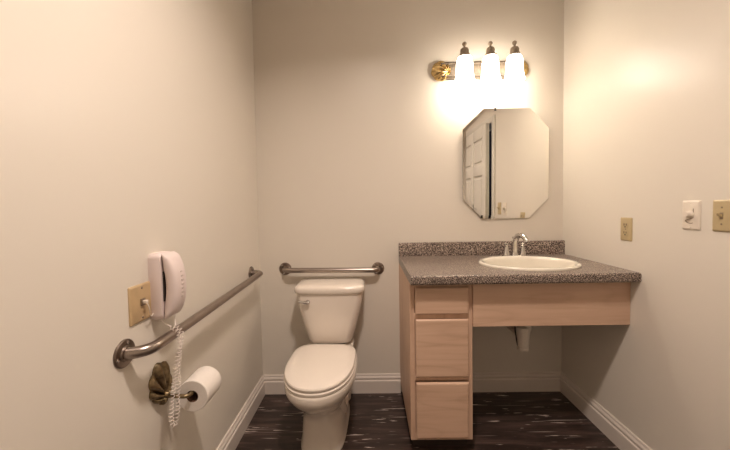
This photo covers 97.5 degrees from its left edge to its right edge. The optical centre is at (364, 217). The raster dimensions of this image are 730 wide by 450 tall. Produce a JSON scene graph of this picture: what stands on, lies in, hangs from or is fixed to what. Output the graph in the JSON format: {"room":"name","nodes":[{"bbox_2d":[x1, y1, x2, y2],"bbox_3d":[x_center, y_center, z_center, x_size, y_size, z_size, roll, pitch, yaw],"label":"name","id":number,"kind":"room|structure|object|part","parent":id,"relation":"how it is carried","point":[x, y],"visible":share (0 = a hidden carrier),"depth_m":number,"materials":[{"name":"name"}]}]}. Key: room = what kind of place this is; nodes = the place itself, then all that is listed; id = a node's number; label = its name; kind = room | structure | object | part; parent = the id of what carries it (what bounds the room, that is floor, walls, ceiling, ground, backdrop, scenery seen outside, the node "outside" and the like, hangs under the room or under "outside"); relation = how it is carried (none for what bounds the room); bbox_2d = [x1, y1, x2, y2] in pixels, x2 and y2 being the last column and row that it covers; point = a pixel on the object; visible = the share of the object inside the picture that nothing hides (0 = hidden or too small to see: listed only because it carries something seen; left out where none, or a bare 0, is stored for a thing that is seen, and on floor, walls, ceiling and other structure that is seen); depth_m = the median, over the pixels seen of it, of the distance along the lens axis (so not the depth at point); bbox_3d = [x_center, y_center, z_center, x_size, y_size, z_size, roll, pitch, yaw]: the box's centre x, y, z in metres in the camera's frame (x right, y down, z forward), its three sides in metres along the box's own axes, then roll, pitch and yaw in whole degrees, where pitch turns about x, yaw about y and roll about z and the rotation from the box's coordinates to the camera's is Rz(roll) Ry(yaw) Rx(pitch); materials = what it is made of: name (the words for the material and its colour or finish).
{"room":"bathroom","nodes":[
{"label":"bathroom","id":0,"kind":"room"},
{"bbox_2d":[0,0,262,449],"bbox_3d":[-0.782,-0.135,0.678,0.120,2.740,3.090,-1,2,1],"label":"wall","id":1,"kind":"structure","parent":0,"point":[128,127],"depth_m":0.93,"materials":[{"name":"beige paint"}]},
{"bbox_2d":[127,281,153,326],"bbox_3d":[-0.699,0.268,1.014,0.026,0.119,0.104,-1,2,1],"label":"phone jack plate","id":2,"kind":"object","parent":1,"relation":"attached to","point":[139,296],"visible":1,"depth_m":1.00,"materials":[{"name":"beige plastic"}]},
{"bbox_2d":[148,251,185,427],"bbox_3d":[-0.660,0.404,1.087,0.098,0.575,0.107,-1,2,1],"label":"wall telephone","id":3,"kind":"object","parent":1,"relation":"attached to","point":[166,270],"visible":1,"depth_m":1.06,"materials":[{"name":"plastic"}]},
{"bbox_3d":[-0.628,0.525,1.068,0.038,0.333,0.059,-1,2,1],"label":"coiled cord","id":4,"kind":"part","parent":3,"relation":"part of","materials":[{"name":"white plastic"}]},
{"bbox_2d":[148,361,194,404],"bbox_3d":[-0.656,0.564,1.147,0.099,0.150,0.206,-1,2,1],"label":"toilet paper holder","id":5,"kind":"object","parent":1,"relation":"attached to","point":[159,385],"visible":0.99,"depth_m":1.08,"materials":[{"name":"brown metal"}]},
{"bbox_3d":[-0.694,0.561,1.097,0.024,0.140,0.106,-1,2,1],"label":"shell plate","id":6,"kind":"part","parent":5,"relation":"part of","materials":[{"name":"brown metal"}]},
{"bbox_3d":[-0.649,0.616,1.177,0.088,0.021,0.149,-1,2,1],"label":"arm","id":7,"kind":"part","parent":5,"relation":"part of","materials":[{"name":"brown metal"}]},
{"bbox_2d":[177,366,220,411],"bbox_3d":[-0.612,0.630,1.187,0.113,0.113,0.106,-1,2,1],"label":"toilet paper roll","id":8,"kind":"object","parent":5,"relation":"on","point":[205,381],"visible":0.95,"depth_m":1.14,"materials":[{"name":"white paper"}]},
{"bbox_2d":[113,266,262,368],"bbox_3d":[-0.665,0.368,1.453,0.081,0.103,1.106,-1,2,1],"label":"grab bar","id":9,"kind":"object","parent":1,"relation":"attached to","point":[126,350],"visible":1,"depth_m":1.03,"materials":[{"name":"metal"}]},
{"bbox_2d":[216,375,264,449],"bbox_3d":[-0.691,1.171,0.728,0.019,0.124,2.850,-1,2,1],"label":"baseboard","id":10,"kind":"structure","parent":1,"relation":"attached to","point":[233,436],"depth_m":1.78,"materials":[{"name":"beige paint"}]},
{"bbox_2d":[252,0,563,390],"bbox_3d":[0.290,-0.209,2.151,1.993,2.740,0.120,-1,2,1],"label":"wall","id":11,"kind":"structure","parent":0,"point":[359,147],"depth_m":2.08,"materials":[{"name":"beige paint"}]},
{"bbox_2d":[279,262,383,274],"bbox_3d":[-0.221,0.336,2.079,0.695,0.088,0.076,-1,2,1],"label":"grab bar","id":12,"kind":"object","parent":11,"relation":"attached to","point":[285,268],"visible":1,"depth_m":2.05,"materials":[{"name":"metal"}]},
{"bbox_2d":[264,373,400,393],"bbox_3d":[-0.225,1.109,2.138,0.922,0.124,0.019,-1,2,1],"label":"baseboard","id":13,"kind":"structure","parent":11,"relation":"attached to","point":[385,382],"depth_m":2.13,"materials":[{"name":"beige paint"}]},
{"bbox_2d":[431,40,528,83],"bbox_3d":[0.733,-0.954,1.970,0.619,0.232,0.174,-1,2,1],"label":"vanity light","id":14,"kind":"object","parent":11,"relation":"attached to","point":[490,70],"visible":1,"depth_m":1.93,"materials":[{"name":"glass"}]},
{"bbox_3d":[0.605,-0.908,1.945,0.118,0.146,0.118,-1,2,1],"label":"lamp shade","id":15,"kind":"part","parent":14,"relation":"part of","materials":[{"name":"white glass"}]},
{"bbox_3d":[0.761,-0.911,1.943,0.118,0.146,0.118,-1,2,1],"label":"lamp shade","id":16,"kind":"part","parent":14,"relation":"part of","materials":[{"name":"white glass"}]},
{"bbox_3d":[0.907,-0.913,1.942,0.118,0.146,0.118,-1,2,1],"label":"lamp shade","id":17,"kind":"part","parent":14,"relation":"part of","materials":[{"name":"white glass"}]},
{"bbox_2d":[398,240,564,255],"bbox_3d":[0.756,0.198,2.088,1.072,0.088,0.027,-1,2,1],"label":"backsplash","id":18,"kind":"structure","parent":11,"relation":"attached to","point":[464,248],"depth_m":2.08,"materials":[{"name":"laminate"}]},
{"bbox_2d":[463,108,548,218],"bbox_3d":[0.909,-0.352,2.066,0.555,0.710,0.014,-1,3,0],"label":"mirror","id":19,"kind":"object","parent":11,"relation":"attached to","point":[506,150],"visible":1,"depth_m":2.06,"materials":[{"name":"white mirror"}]},
{"bbox_2d":[473,372,560,391],"bbox_3d":[0.926,1.090,2.125,0.763,0.124,0.019,-1,2,1],"label":"baseboard","id":20,"kind":"structure","parent":11,"relation":"attached to","point":[482,381],"depth_m":2.12,"materials":[{"name":"beige paint"}]},
{"bbox_2d":[235,391,619,449],"bbox_3d":[0.298,1.267,0.722,2.233,0.100,3.090,-1,2,1],"label":"floor","id":21,"kind":"structure","parent":0,"point":[501,420],"depth_m":1.80,"materials":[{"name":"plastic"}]},
{"bbox_2d":[284,278,364,449],"bbox_3d":[-0.211,0.796,1.764,0.426,0.777,0.713,-1,2,1],"label":"toilet","id":22,"kind":"object","parent":21,"relation":"on","point":[320,375],"visible":1,"depth_m":1.68,"materials":[{"name":"white ceramic"}]},
{"bbox_3d":[-0.357,0.500,1.891,0.068,0.030,0.035,-1,2,1],"label":"flush lever","id":23,"kind":"part","parent":22,"relation":"part of","materials":[{"name":"silver metal"}]},
{"bbox_3d":[-0.228,0.752,1.645,0.354,0.024,0.471,-1,2,1],"label":"seat lid","id":24,"kind":"part","parent":22,"relation":"part of","materials":[{"name":"white plastic"}]},
{"bbox_3d":[-0.227,0.776,1.645,0.359,0.018,0.473,-1,2,1],"label":"seat","id":25,"kind":"part","parent":22,"relation":"part of","materials":[{"name":"white plastic"}]},
{"bbox_3d":[-0.214,0.424,1.991,0.426,0.050,0.231,-1,2,1],"label":"tank lid","id":26,"kind":"part","parent":22,"relation":"part of","materials":[{"name":"white ceramic"}]},
{"bbox_3d":[-0.211,0.603,1.998,0.406,0.309,0.206,-1,2,1],"label":"tank","id":27,"kind":"part","parent":22,"relation":"part of","materials":[{"name":"white ceramic"}]},
{"bbox_2d":[399,264,472,445],"bbox_3d":[0.381,0.738,1.846,0.308,0.869,0.560,-1,2,1],"label":"vanity cabinet","id":28,"kind":"object","parent":21,"relation":"on","point":[436,370],"visible":0.85,"depth_m":1.57,"materials":[{"name":"brown wood"}]},
{"bbox_3d":[0.374,0.404,1.563,0.259,0.133,0.020,-1,2,1],"label":"drawer","id":29,"kind":"part","parent":28,"relation":"part of","materials":[{"name":"brown wood"}]},
{"bbox_3d":[0.378,0.639,1.572,0.259,0.289,0.020,-1,2,1],"label":"drawer","id":30,"kind":"part","parent":28,"relation":"part of","materials":[{"name":"brown wood"}]},
{"bbox_3d":[0.383,0.951,1.584,0.259,0.282,0.020,-1,2,1],"label":"drawer","id":31,"kind":"part","parent":28,"relation":"part of","materials":[{"name":"brown wood"}]},
{"bbox_2d":[398,240,641,284],"bbox_3d":[0.754,0.232,1.798,1.072,0.134,0.609,-1,2,1],"label":"countertop","id":32,"kind":"structure","parent":28,"relation":"on","point":[422,263],"depth_m":1.67,"materials":[{"name":"stone"}]},
{"bbox_2d":[502,233,529,255],"bbox_3d":[0.934,0.167,1.950,0.152,0.156,0.158,-1,2,1],"label":"faucet","id":33,"kind":"object","parent":32,"relation":"on","point":[517,236],"visible":0.98,"depth_m":1.98,"materials":[{"name":"silver metal"}]},
{"bbox_3d":[0.886,0.201,2.002,0.043,0.064,0.043,-1,2,1],"label":"handle","id":34,"kind":"part","parent":33,"relation":"part of","materials":[{"name":"silver metal"}]},
{"bbox_3d":[0.941,0.162,1.945,0.044,0.145,0.151,-1,2,-7],"label":"spout","id":35,"kind":"part","parent":33,"relation":"part of","materials":[{"name":"silver metal"}]},
{"bbox_3d":[0.986,0.200,2.001,0.043,0.064,0.043,-1,2,1],"label":"handle","id":36,"kind":"part","parent":33,"relation":"part of","materials":[{"name":"silver metal"}]},
{"bbox_2d":[478,256,581,270],"bbox_3d":[0.897,0.325,1.763,0.524,0.172,0.410,-1,2,1],"label":"sink","id":37,"kind":"object","parent":32,"relation":"in","point":[518,263],"visible":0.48,"depth_m":1.88,"materials":[{"name":"white ceramic"}]},
{"bbox_2d":[506,326,530,351],"bbox_3d":[0.878,0.567,1.930,0.086,0.332,0.369,-1,2,1],"label":"drain pipe","id":38,"kind":"object","parent":37,"relation":"attached to","point":[522,333],"visible":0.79,"depth_m":1.76,"materials":[{"name":"white plastic"}]},
{"bbox_3d":[0.884,0.659,1.968,0.068,0.068,0.300,-1,2,1],"label":"waste arm","id":39,"kind":"part","parent":38,"relation":"part of","materials":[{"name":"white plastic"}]},
{"bbox_2d":[472,282,630,326],"bbox_3d":[0.909,0.416,1.573,0.762,0.221,0.030,-1,2,1],"label":"apron","id":40,"kind":"object","parent":32,"relation":"attached to","point":[544,304],"visible":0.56,"depth_m":1.56,"materials":[{"name":"brown wood"}]},
{"bbox_2d":[561,0,729,449],"bbox_3d":[1.331,-0.169,0.655,0.120,2.740,3.090,-1,2,1],"label":"wall","id":41,"kind":"structure","parent":0,"point":[646,96],"depth_m":1.42,"materials":[{"name":"beige paint"}]},
{"bbox_2d":[560,372,651,449],"bbox_3d":[1.292,1.104,1.611,0.019,0.124,1.040,-1,2,1],"label":"baseboard","id":42,"kind":"structure","parent":41,"relation":"attached to","point":[621,436],"depth_m":1.75,"materials":[{"name":"beige paint"}]},
{"bbox_2d":[620,217,632,240],"bbox_3d":[1.280,0.055,1.571,0.008,0.114,0.070,-1,2,1],"label":"wall outlet","id":43,"kind":"object","parent":41,"relation":"attached to","point":[626,231],"visible":1,"depth_m":1.56,"materials":[{"name":"beige plastic"}]},
{"bbox_2d":[622,222,627,227],"bbox_3d":[1.278,0.036,1.570,0.003,0.027,0.034,-1,2,1],"label":"receptacle","id":44,"kind":"object","parent":43,"relation":"attached to","point":[624,224],"depth_m":1.57,"materials":[{"name":"beige plastic"}]},
{"bbox_2d":[622,230,627,235],"bbox_3d":[1.278,0.074,1.572,0.003,0.027,0.034,-1,2,1],"label":"receptacle","id":45,"kind":"object","parent":43,"relation":"attached to","point":[624,232],"depth_m":1.57,"materials":[{"name":"beige plastic"}]},
{"bbox_2d":[682,200,700,229],"bbox_3d":[1.267,-0.011,1.253,0.026,0.114,0.070,-1,2,1],"label":"dimmer switch","id":46,"kind":"object","parent":41,"relation":"attached to","point":[691,213],"visible":1,"depth_m":1.24,"materials":[{"name":"white plastic"}]},
{"bbox_3d":[1.264,-0.013,1.253,0.020,0.029,0.029,-1,2,1],"label":"knob","id":47,"kind":"part","parent":46,"relation":"part of","materials":[{"name":"white plastic"}]},
{"bbox_2d":[712,200,729,231],"bbox_3d":[1.266,-0.007,1.142,0.025,0.114,0.066,-1,2,1],"label":"light switch","id":48,"kind":"object","parent":41,"relation":"attached to","point":[721,208],"visible":1,"depth_m":1.14,"materials":[{"name":"beige plastic"}]}
]}

